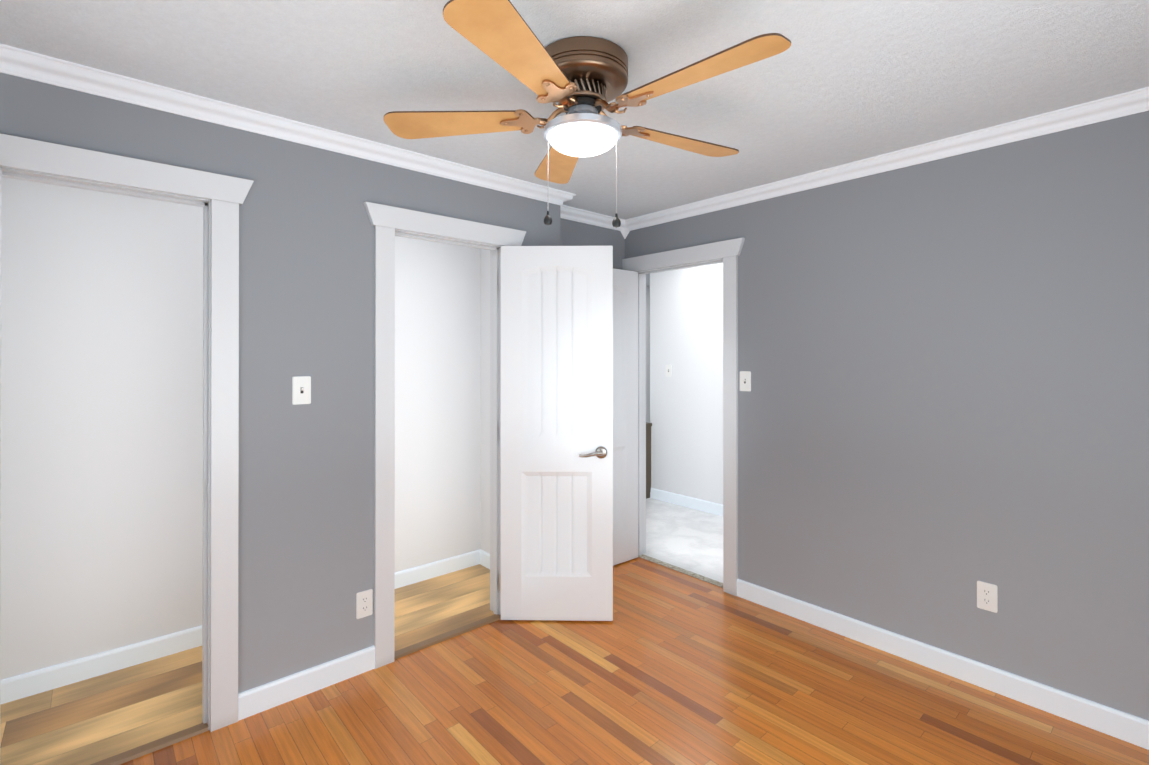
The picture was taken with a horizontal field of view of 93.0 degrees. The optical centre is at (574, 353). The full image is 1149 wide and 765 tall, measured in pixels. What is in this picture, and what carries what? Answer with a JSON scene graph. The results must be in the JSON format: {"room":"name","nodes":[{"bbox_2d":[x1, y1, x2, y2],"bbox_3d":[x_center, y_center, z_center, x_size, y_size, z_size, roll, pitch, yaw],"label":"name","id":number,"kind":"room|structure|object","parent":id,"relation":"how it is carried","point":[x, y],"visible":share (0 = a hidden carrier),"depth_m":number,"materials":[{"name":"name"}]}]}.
{"room":"empty bedroom","nodes":[
{"label":"empty bedroom","id":0,"kind":"room"},
{"bbox_2d":[1,177,480,679],"bbox_3d":[-1.788,0.245,2.837,3.115,2.400,0.120,0,0,-41],"label":"wall","id":1,"kind":"structure","parent":0,"point":[102,433],"depth_m":2.52,"materials":[{"name":"white paint"}]},
{"bbox_2d":[0,550,479,704],"bbox_3d":[-1.732,1.395,2.793,2.905,0.100,0.014,0,0,-41],"label":"baseboard","id":2,"kind":"structure","parent":1,"relation":"attached to","point":[56,676],"depth_m":2.50,"materials":[{"name":"white wood"}]},
{"bbox_2d":[0,564,493,764],"bbox_3d":[-1.498,1.441,2.529,2.905,0.006,0.720,0,0,-41],"label":"floor","id":3,"kind":"structure","parent":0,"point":[89,721],"depth_m":2.26,"materials":[{"name":"beige wood"}]},
{"bbox_2d":[0,73,559,692],"bbox_3d":[-1.291,0.243,2.275,3.115,2.400,0.120,0,0,-41],"label":"wall","id":4,"kind":"structure","parent":0,"point":[306,471],"depth_m":2.30,"materials":[{"name":"grey paint"}]},
{"bbox_2d":[0,167,1,681],"bbox_3d":[-1.672,0.422,1.471,0.136,2.018,0.592,0,0,-32],"label":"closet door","id":5,"kind":"structure","parent":4,"relation":"in","point":[0,381],"depth_m":1.72,"materials":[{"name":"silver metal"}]},
{"bbox_2d":[0,134,253,731],"bbox_3d":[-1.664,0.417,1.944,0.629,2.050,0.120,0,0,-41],"label":"door frame","id":6,"kind":"structure","parent":4,"relation":"attached to","point":[205,204],"depth_m":2.10,"materials":[{"name":"white wood"}]},
{"bbox_2d":[0,44,575,211],"bbox_3d":[-1.132,-0.924,2.307,2.971,0.066,0.084,0,0,-41],"label":"crown molding","id":7,"kind":"structure","parent":4,"relation":"attached to","point":[25,64],"depth_m":2.14,"materials":[{"name":"white wood"}]},
{"bbox_2d":[292,376,310,404],"bbox_3d":[-1.151,0.154,2.306,0.072,0.118,0.019,0,0,-41],"label":"light switch","id":8,"kind":"object","parent":4,"relation":"attached to","point":[301,389],"visible":1,"depth_m":2.31,"materials":[{"name":"white plastic"}]},
{"bbox_2d":[238,646,374,720],"bbox_3d":[-1.124,1.393,2.329,0.544,0.100,0.014,0,0,-41],"label":"baseboard","id":9,"kind":"structure","parent":4,"relation":"attached to","point":[253,701],"depth_m":2.31,"materials":[{"name":"white wood"}]},
{"bbox_2d":[356,589,372,618],"bbox_3d":[-0.955,1.139,2.483,0.072,0.118,0.008,0,0,-41],"label":"outlet","id":10,"kind":"object","parent":4,"relation":"attached to","point":[364,603],"visible":1,"depth_m":2.48,"materials":[{"name":"white plastic"}]},
{"bbox_2d":[364,202,525,668],"bbox_3d":[-0.616,0.378,2.772,0.900,2.133,0.027,0,0,-41],"label":"trim","id":11,"kind":"structure","parent":4,"relation":"attached to","point":[386,221],"depth_m":2.54,"materials":[{"name":"white wood"}]},
{"bbox_2d":[395,229,500,614],"bbox_3d":[-0.665,0.420,2.827,0.650,2.050,0.120,0,0,-41],"label":"door frame","id":12,"kind":"structure","parent":4,"relation":"attached to","point":[495,421],"depth_m":3.01,"materials":[{"name":"white wood"}]},
{"bbox_2d":[500,246,612,620],"bbox_3d":[-0.099,0.426,2.958,0.613,2.018,0.136,0,0,1],"label":"closet door","id":13,"kind":"structure","parent":4,"relation":"in","point":[556,431],"depth_m":2.94,"materials":[{"name":"white wood"}]},
{"bbox_2d":[480,249,489,553],"bbox_3d":[-0.406,0.247,3.557,0.090,2.400,0.630,0,0,-41],"label":"wall","id":14,"kind":"structure","parent":0,"point":[485,417],"depth_m":3.72,"materials":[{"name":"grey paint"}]},
{"bbox_2d":[480,549,489,568],"bbox_3d":[-0.438,1.397,3.511,0.014,0.100,0.608,0,0,-41],"label":"baseboard","id":15,"kind":"structure","parent":14,"relation":"attached to","point":[484,556],"depth_m":3.70,"materials":[{"name":"white"}]},
{"bbox_2d":[0,0,1148,285],"bbox_3d":[0.528,-1.004,3.372,7.290,0.100,5.890,0,0,-41],"label":"ceiling","id":16,"kind":"structure","parent":0,"point":[838,82],"depth_m":1.82,"materials":[{"name":"white paint"}]},
{"bbox_2d":[383,0,790,227],"bbox_3d":[0.063,-0.682,1.775,1.278,0.552,1.261,0,0,-41],"label":"fan","id":17,"kind":"object","parent":16,"relation":"hanging from","point":[582,81],"visible":1,"depth_m":1.67,"materials":[{"name":"brown wood"}]},
{"bbox_2d":[560,218,624,269],"bbox_3d":[-0.147,0.248,3.938,0.803,2.400,0.642,0,0,-41],"label":"wall","id":18,"kind":"structure","parent":0,"point":[573,233],"depth_m":3.75,"materials":[{"name":"grey paint"}]},
{"bbox_2d":[560,208,627,231],"bbox_3d":[0.066,-0.920,3.641,0.725,0.066,0.090,0,0,-41],"label":"crown molding","id":19,"kind":"structure","parent":18,"relation":"attached to","point":[583,216],"depth_m":3.71,"materials":[{"name":"white wood"}]},
{"bbox_2d":[613,269,637,565],"bbox_3d":[0.162,0.428,3.645,0.739,2.018,0.136,0,0,-39],"label":"entry door","id":20,"kind":"structure","parent":18,"relation":"in","point":[625,415],"depth_m":3.79,"materials":[{"name":"white wood"}]},
{"bbox_2d":[120,557,1148,764],"bbox_3d":[-0.133,1.492,1.613,3.978,0.100,4.140,0,0,-41],"label":"floor","id":21,"kind":"structure","parent":0,"point":[667,666],"depth_m":2.23,"materials":[{"name":"brown wood"}]},
{"bbox_2d":[91,723,208,764],"bbox_3d":[-1.640,1.437,1.914,0.589,0.011,0.054,0,0,-41],"label":"threshold","id":22,"kind":"object","parent":21,"relation":"on","point":[150,747],"depth_m":1.99,"materials":[{"name":"brown wood"}]},
{"bbox_2d":[394,614,500,659],"bbox_3d":[-0.641,1.439,2.796,0.610,0.011,0.054,0,0,-41],"label":"threshold","id":23,"kind":"object","parent":21,"relation":"on","point":[405,651],"depth_m":2.77,"materials":[{"name":"brown wood"}]},
{"bbox_2d":[638,554,722,587],"bbox_3d":[0.709,1.445,3.645,0.055,0.004,0.736,0,0,-41],"label":"transition piece","id":24,"kind":"object","parent":21,"relation":"on","point":[687,572],"visible":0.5,"depth_m":3.63,"materials":[{"name":"beige wood"}]},
{"bbox_2d":[646,286,649,422],"bbox_3d":[0.079,0.256,6.821,3.352,2.400,0.120,0,0,-41],"label":"wall","id":25,"kind":"structure","parent":0,"point":[647,354],"depth_m":7.58,"materials":[{"name":"white paint"}]},
{"bbox_2d":[644,498,722,582],"bbox_3d":[2.019,1.499,4.682,3.312,0.102,5.890,0,0,-41],"label":"floor","id":26,"kind":"structure","parent":0,"point":[686,538],"depth_m":4.30,"materials":[{"name":"white tile"}]},
{"bbox_2d":[646,422,651,498],"bbox_3d":[0.626,1.075,5.440,0.307,0.755,0.124,0,0,-41],"label":"base cabinet","id":27,"kind":"object","parent":26,"relation":"on","point":[648,458],"visible":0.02,"depth_m":5.48,"materials":[{"name":"brown wood"}]},
{"bbox_2d":[650,263,722,504],"bbox_3d":[2.268,0.248,3.914,0.120,2.400,4.404,0,0,-41],"label":"wall","id":28,"kind":"structure","parent":0,"point":[686,343],"depth_m":5.17,"materials":[{"name":"white paint"}]},
{"bbox_2d":[666,365,671,376],"bbox_3d":[0.917,0.164,5.338,0.019,0.118,0.072,0,0,-41],"label":"light switch","id":29,"kind":"object","parent":28,"relation":"attached to","point":[668,370],"visible":1,"depth_m":5.33,"materials":[{"name":"white plastic"}]},
{"bbox_2d":[650,488,722,515],"bbox_3d":[2.173,1.398,3.917,0.014,0.100,4.298,0,0,-41],"label":"baseboard","id":30,"kind":"structure","parent":28,"relation":"attached to","point":[702,505],"depth_m":5.16,"materials":[{"name":"white"}]},
{"bbox_2d":[625,111,1148,720],"bbox_3d":[0.784,0.247,3.581,0.120,2.400,5.870,0,0,-41],"label":"wall","id":31,"kind":"structure","parent":0,"point":[943,405],"depth_m":2.42,"materials":[{"name":"grey paint"}]},
{"bbox_2d":[622,237,744,595],"bbox_3d":[0.708,0.381,3.647,0.147,2.133,1.026,0,0,-41],"label":"door frame","id":32,"kind":"structure","parent":31,"relation":"attached to","point":[728,251],"depth_m":3.32,"materials":[{"name":"white wood"}]},
{"bbox_2d":[740,371,750,390],"bbox_3d":[1.006,0.162,3.226,0.019,0.118,0.072,0,0,-41],"label":"light switch","id":33,"kind":"object","parent":31,"relation":"attached to","point":[745,380],"visible":1,"depth_m":3.23,"materials":[{"name":"white plastic"}]},
{"bbox_2d":[621,87,1148,238],"bbox_3d":[1.434,-0.895,2.708,0.066,0.121,3.300,0,0,-41],"label":"crown molding","id":34,"kind":"structure","parent":31,"relation":"attached to","point":[1135,101],"depth_m":2.49,"materials":[{"name":"white wood"}]},
{"bbox_2d":[737,579,1148,749],"bbox_3d":[1.774,1.394,2.357,0.014,0.100,2.414,0,0,-41],"label":"baseboard","id":35,"kind":"structure","parent":31,"relation":"attached to","point":[1124,726],"depth_m":2.40,"materials":[{"name":"white wood"}]},
{"bbox_2d":[977,581,997,612],"bbox_3d":[1.780,1.048,2.355,0.008,0.118,0.072,0,0,-41],"label":"outlet","id":36,"kind":"object","parent":31,"relation":"attached to","point":[987,596],"visible":1,"depth_m":2.35,"materials":[{"name":"white plastic"}]}
]}

